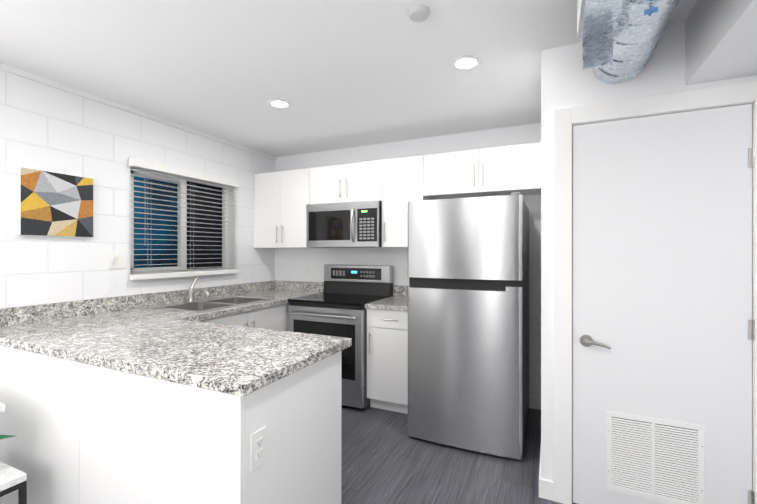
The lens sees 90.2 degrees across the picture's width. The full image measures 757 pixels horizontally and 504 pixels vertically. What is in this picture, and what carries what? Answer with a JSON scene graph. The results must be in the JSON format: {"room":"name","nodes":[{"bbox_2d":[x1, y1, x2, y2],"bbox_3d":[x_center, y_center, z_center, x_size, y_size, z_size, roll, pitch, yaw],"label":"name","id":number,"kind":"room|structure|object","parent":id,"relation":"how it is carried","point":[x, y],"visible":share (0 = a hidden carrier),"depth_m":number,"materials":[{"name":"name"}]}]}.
{"room":"kitchen","nodes":[
{"label":"kitchen","id":0,"kind":"room"},
{"bbox_2d":[0,70,274,308],"bbox_3d":[-2.504,0.120,1.898,0.200,2.470,5.950,0,0,25],"label":"wall","id":1,"kind":"structure","parent":0,"point":[44,127],"depth_m":2.69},
{"bbox_2d":[18,167,92,236],"bbox_3d":[-2.107,-0.310,2.480,0.033,0.410,0.400,0,0,25],"label":"canvas painting","id":2,"kind":"object","parent":1,"relation":"attached to","point":[53,204],"visible":0.92,"depth_m":2.45,"materials":[{"name":"multicoloured fabric"}]},
{"bbox_2d":[98,253,124,298],"bbox_3d":[-1.966,0.171,2.787,0.035,0.329,0.193,0,0,25],"label":"outlet","id":3,"kind":"object","parent":1,"relation":"attached to","point":[116,261],"visible":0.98,"depth_m":2.81,"materials":[{"name":"white plastic"}]},
{"bbox_2d":[0,62,275,159],"bbox_3d":[-2.429,-1.097,1.797,0.022,0.035,5.830,0,0,25],"label":"trim","id":4,"kind":"structure","parent":1,"relation":"attached to","point":[37,78],"depth_m":2.80,"materials":[{"name":"white"}]},
{"bbox_2d":[131,167,227,274],"bbox_3d":[-1.807,-0.250,3.449,0.073,0.908,1.048,0,0,25],"label":"window","id":5,"kind":"structure","parent":1,"relation":"in","point":[142,265],"depth_m":3.40,"materials":[{"name":"glass"}]},
{"bbox_2d":[128,157,239,279],"bbox_3d":[-1.673,-0.257,3.387,0.060,0.947,1.090,0,0,25],"label":"window blinds","id":6,"kind":"object","parent":5,"relation":"attached to","point":[145,164],"visible":1,"depth_m":3.26,"materials":[{"name":"white plastic"}]},
{"bbox_2d":[0,0,696,156],"bbox_3d":[-0.698,-1.165,1.002,4.330,0.100,6.330,0,0,25],"label":"ceiling","id":7,"kind":"structure","parent":0,"point":[339,74],"depth_m":2.19,"materials":[{"name":"white paint"}]},
{"bbox_2d":[267,99,291,108],"bbox_3d":[-0.743,-1.111,2.833,0.176,0.008,0.176,0,0,25],"label":"recessed light","id":8,"kind":"object","parent":7,"relation":"in","point":[279,104],"visible":0.98,"depth_m":2.82,"materials":[{"name":"white plastic"}]},
{"bbox_2d":[408,4,429,21],"bbox_3d":[0.188,-1.099,1.746,0.102,0.029,0.102,0,0,25],"label":"ceiling detector","id":9,"kind":"object","parent":7,"relation":"attached to","point":[419,13],"visible":0.94,"depth_m":1.72,"materials":[{"name":"grey plastic"}]},
{"bbox_2d":[451,55,481,70],"bbox_3d":[0.516,-1.111,2.222,0.176,0.008,0.176,0,0,25],"label":"recessed light","id":10,"kind":"object","parent":7,"relation":"in","point":[467,62],"visible":1,"depth_m":2.22,"materials":[{"name":"white plastic"}]},
{"bbox_2d":[577,0,679,83],"bbox_3d":[0.243,-0.949,-0.123,0.348,0.336,4.566,0,0,25],"label":"vent duct","id":11,"kind":"object","parent":7,"relation":"attached to","point":[619,39],"visible":1,"depth_m":1.53,"materials":[{"name":"silver metal"}]},
{"bbox_2d":[685,0,756,84],"bbox_3d":[0.654,-0.960,-0.312,0.275,0.310,4.570,0,0,25],"label":"soffit beam","id":12,"kind":"structure","parent":7,"relation":"attached to","point":[720,39],"depth_m":1.56,"materials":[{"name":"white paint"}]},
{"bbox_2d":[275,123,540,397],"bbox_3d":[0.598,0.120,3.681,3.950,2.470,0.120,0,0,25],"label":"wall","id":13,"kind":"structure","parent":0,"point":[290,263],"depth_m":3.77,"materials":[{"name":"white paint"}]},
{"bbox_2d":[254,168,317,247],"bbox_3d":[-0.960,-0.450,4.137,0.733,0.810,0.347,0,0,25],"label":"upper cabinet","id":14,"kind":"object","parent":13,"relation":"attached to","point":[282,199],"depth_m":3.97,"materials":[{"name":"white wood"}]},
{"bbox_2d":[304,266,309,276],"bbox_3d":[-0.806,0.220,4.255,0.072,0.118,0.009,0,0,25],"label":"electrical outlet","id":15,"kind":"object","parent":13,"relation":"attached to","point":[306,271],"visible":1,"depth_m":4.25,"materials":[{"name":"white plastic"}]},
{"bbox_2d":[310,160,381,203],"bbox_3d":[-0.264,-0.665,3.817,0.800,0.380,0.347,0,0,25],"label":"upper cabinet","id":16,"kind":"object","parent":13,"relation":"attached to","point":[360,181],"depth_m":3.64,"materials":[{"name":"white wood"}]},
{"bbox_2d":[306,200,381,247],"bbox_3d":[-0.290,-0.260,3.761,0.786,0.426,0.471,0,0,25],"label":"over-the-range microwave","id":17,"kind":"object","parent":16,"relation":"attached to","point":[357,224],"visible":1,"depth_m":3.58,"materials":[{"name":"silver metal"}]},
{"bbox_2d":[402,267,408,278],"bbox_3d":[0.266,0.205,3.762,0.072,0.118,0.009,0,0,25],"label":"electrical outlet","id":18,"kind":"object","parent":13,"relation":"attached to","point":[404,272],"visible":0.92,"depth_m":3.76,"materials":[{"name":"white plastic"}]},
{"bbox_2d":[382,155,429,247],"bbox_3d":[0.283,-0.450,3.566,0.403,0.810,0.347,0,0,25],"label":"upper cabinet","id":19,"kind":"object","parent":13,"relation":"attached to","point":[403,179],"depth_m":3.42,"materials":[{"name":"white wood"}]},
{"bbox_2d":[426,142,540,199],"bbox_3d":[0.903,-0.675,3.282,0.962,0.360,0.347,0,0,25],"label":"upper cabinet","id":20,"kind":"object","parent":13,"relation":"attached to","point":[503,170],"depth_m":3.11,"materials":[{"name":"white wood"}]},
{"bbox_2d":[529,396,540,409],"bbox_3d":[0.990,1.305,3.429,0.885,0.100,0.012,0,0,25],"label":"baseboard","id":21,"kind":"structure","parent":13,"relation":"attached to","point":[534,402],"depth_m":3.25,"materials":[{"name":"white"}]},
{"bbox_2d":[341,404,576,503],"bbox_3d":[-0.698,1.405,1.003,4.330,0.100,6.330,0,0,25],"label":"floor","id":22,"kind":"structure","parent":0,"point":[386,458],"depth_m":2.36,"materials":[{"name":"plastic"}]},
{"bbox_2d":[0,403,26,503],"bbox_3d":[-1.871,1.005,1.492,0.530,0.700,0.540,0,0,25],"label":"side table","id":23,"kind":"object","parent":22,"relation":"on","point":[12,479],"visible":1,"depth_m":1.61,"materials":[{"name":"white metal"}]},
{"bbox_2d":[0,435,14,438],"bbox_3d":[-1.835,0.852,1.544,0.463,0.204,0.461,0,0,25],"label":"potted plant","id":24,"kind":"object","parent":23,"relation":"on","point":[4,436],"visible":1,"depth_m":1.69,"materials":[{"name":"green plant"}]},
{"bbox_2d":[0,346,75,503],"bbox_3d":[-1.664,0.918,2.184,1.085,0.872,0.670,0,0,25],"label":"wall","id":25,"kind":"structure","parent":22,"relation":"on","point":[38,391],"depth_m":1.79,"materials":[{"name":"white paint"}]},
{"bbox_2d":[0,280,323,351],"bbox_3d":[-1.420,0.407,3.116,0.750,0.145,2.588,0,0,25],"label":"countertop","id":26,"kind":"structure","parent":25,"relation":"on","point":[19,326],"depth_m":2.64,"materials":[{"name":"grey stone"}]},
{"bbox_2d":[178,277,208,303],"bbox_3d":[-1.538,0.327,3.226,0.243,0.212,0.250,0,0,25],"label":"faucet","id":27,"kind":"object","parent":26,"relation":"on","point":[192,291],"visible":1,"depth_m":3.24,"materials":[{"name":"silver metal"}]},
{"bbox_2d":[147,296,274,312],"bbox_3d":[-1.387,0.527,3.228,0.564,0.186,0.844,0,0,25],"label":"sink basin","id":28,"kind":"object","parent":26,"relation":"in","point":[214,304],"visible":0.31,"depth_m":3.24,"materials":[{"name":"silver metal"}]},
{"bbox_2d":[76,351,340,503],"bbox_3d":[-0.747,0.918,1.763,0.933,0.872,0.670,0,0,25],"label":"base cabinet","id":29,"kind":"object","parent":22,"relation":"on","point":[83,433],"depth_m":1.48,"materials":[{"name":"white"}]},
{"bbox_2d":[32,316,351,396],"bbox_3d":[-0.878,0.460,1.855,1.288,0.040,0.750,0,0,25],"label":"countertop","id":30,"kind":"structure","parent":29,"relation":"on","point":[133,334],"depth_m":1.68,"materials":[{"name":"grey stone"}]},
{"bbox_2d":[250,426,265,470],"bbox_3d":[-0.424,0.695,1.336,0.009,0.125,0.075,0,0,25],"label":"outlet","id":31,"kind":"object","parent":29,"relation":"attached to","point":[257,448],"visible":1,"depth_m":1.33,"materials":[{"name":"white plastic"}]},
{"bbox_2d":[224,303,288,330],"bbox_3d":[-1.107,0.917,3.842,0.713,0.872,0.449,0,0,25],"label":"base cabinet","id":32,"kind":"object","parent":22,"relation":"on","point":[275,317],"depth_m":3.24,"materials":[{"name":"white wood"}]},
{"bbox_2d":[286,264,392,408],"bbox_3d":[-0.359,0.745,3.610,0.766,1.220,0.748,0,0,25],"label":"range","id":33,"kind":"object","parent":22,"relation":"on","point":[336,307],"visible":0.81,"depth_m":3.35,"materials":[{"name":"grey metal"}]},
{"bbox_2d":[367,309,407,413],"bbox_3d":[0.232,0.917,3.409,0.458,0.873,0.676,0,0,25],"label":"base cabinet","id":34,"kind":"object","parent":22,"relation":"on","point":[387,359],"visible":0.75,"depth_m":3.15,"materials":[{"name":"white wood"}]},
{"bbox_2d":[365,285,408,310],"bbox_3d":[0.241,0.407,3.407,0.480,0.145,0.673,0,0,25],"label":"countertop","id":35,"kind":"structure","parent":34,"relation":"on","point":[398,302],"depth_m":3.28,"materials":[{"name":"grey stone"}]},
{"bbox_2d":[408,192,528,459],"bbox_3d":[0.749,0.485,2.982,0.785,1.740,0.925,0,0,25],"label":"refrigerator","id":36,"kind":"object","parent":22,"relation":"on","point":[468,327],"visible":1,"depth_m":2.55,"materials":[{"name":"grey metal"}]},
{"bbox_2d":[541,44,572,480],"bbox_3d":[1.227,0.120,2.633,0.140,2.470,1.260,0,0,25],"label":"wall","id":37,"kind":"structure","parent":0,"point":[567,81],"depth_m":2.07,"materials":[{"name":"white paint"}]},
{"bbox_2d":[539,447,547,498],"bbox_3d":[1.167,1.305,2.654,0.037,0.100,1.272,0,0,25],"label":"baseboard","id":38,"kind":"structure","parent":37,"relation":"attached to","point":[545,489],"depth_m":2.08,"materials":[{"name":"white wood"}]},
{"bbox_2d":[573,21,756,106],"bbox_3d":[1.410,0.120,1.922,0.765,2.470,0.120,0,0,25],"label":"wall","id":39,"kind":"structure","parent":0,"point":[664,73],"depth_m":1.87,"materials":[{"name":"white paint"}]},
{"bbox_2d":[553,80,756,503],"bbox_3d":[1.365,0.290,1.933,0.854,2.130,0.138,0,0,25],"label":"door frame","id":40,"kind":"structure","parent":39,"relation":"attached to","point":[566,120],"depth_m":2.02,"materials":[{"name":"white wood"}]},
{"bbox_2d":[572,104,754,503],"bbox_3d":[1.375,0.334,1.862,0.741,2.026,0.100,0,0,25],"label":"door","id":41,"kind":"structure","parent":39,"relation":"in","point":[663,329],"depth_m":1.86,"materials":[{"name":"white paint"}]}
]}

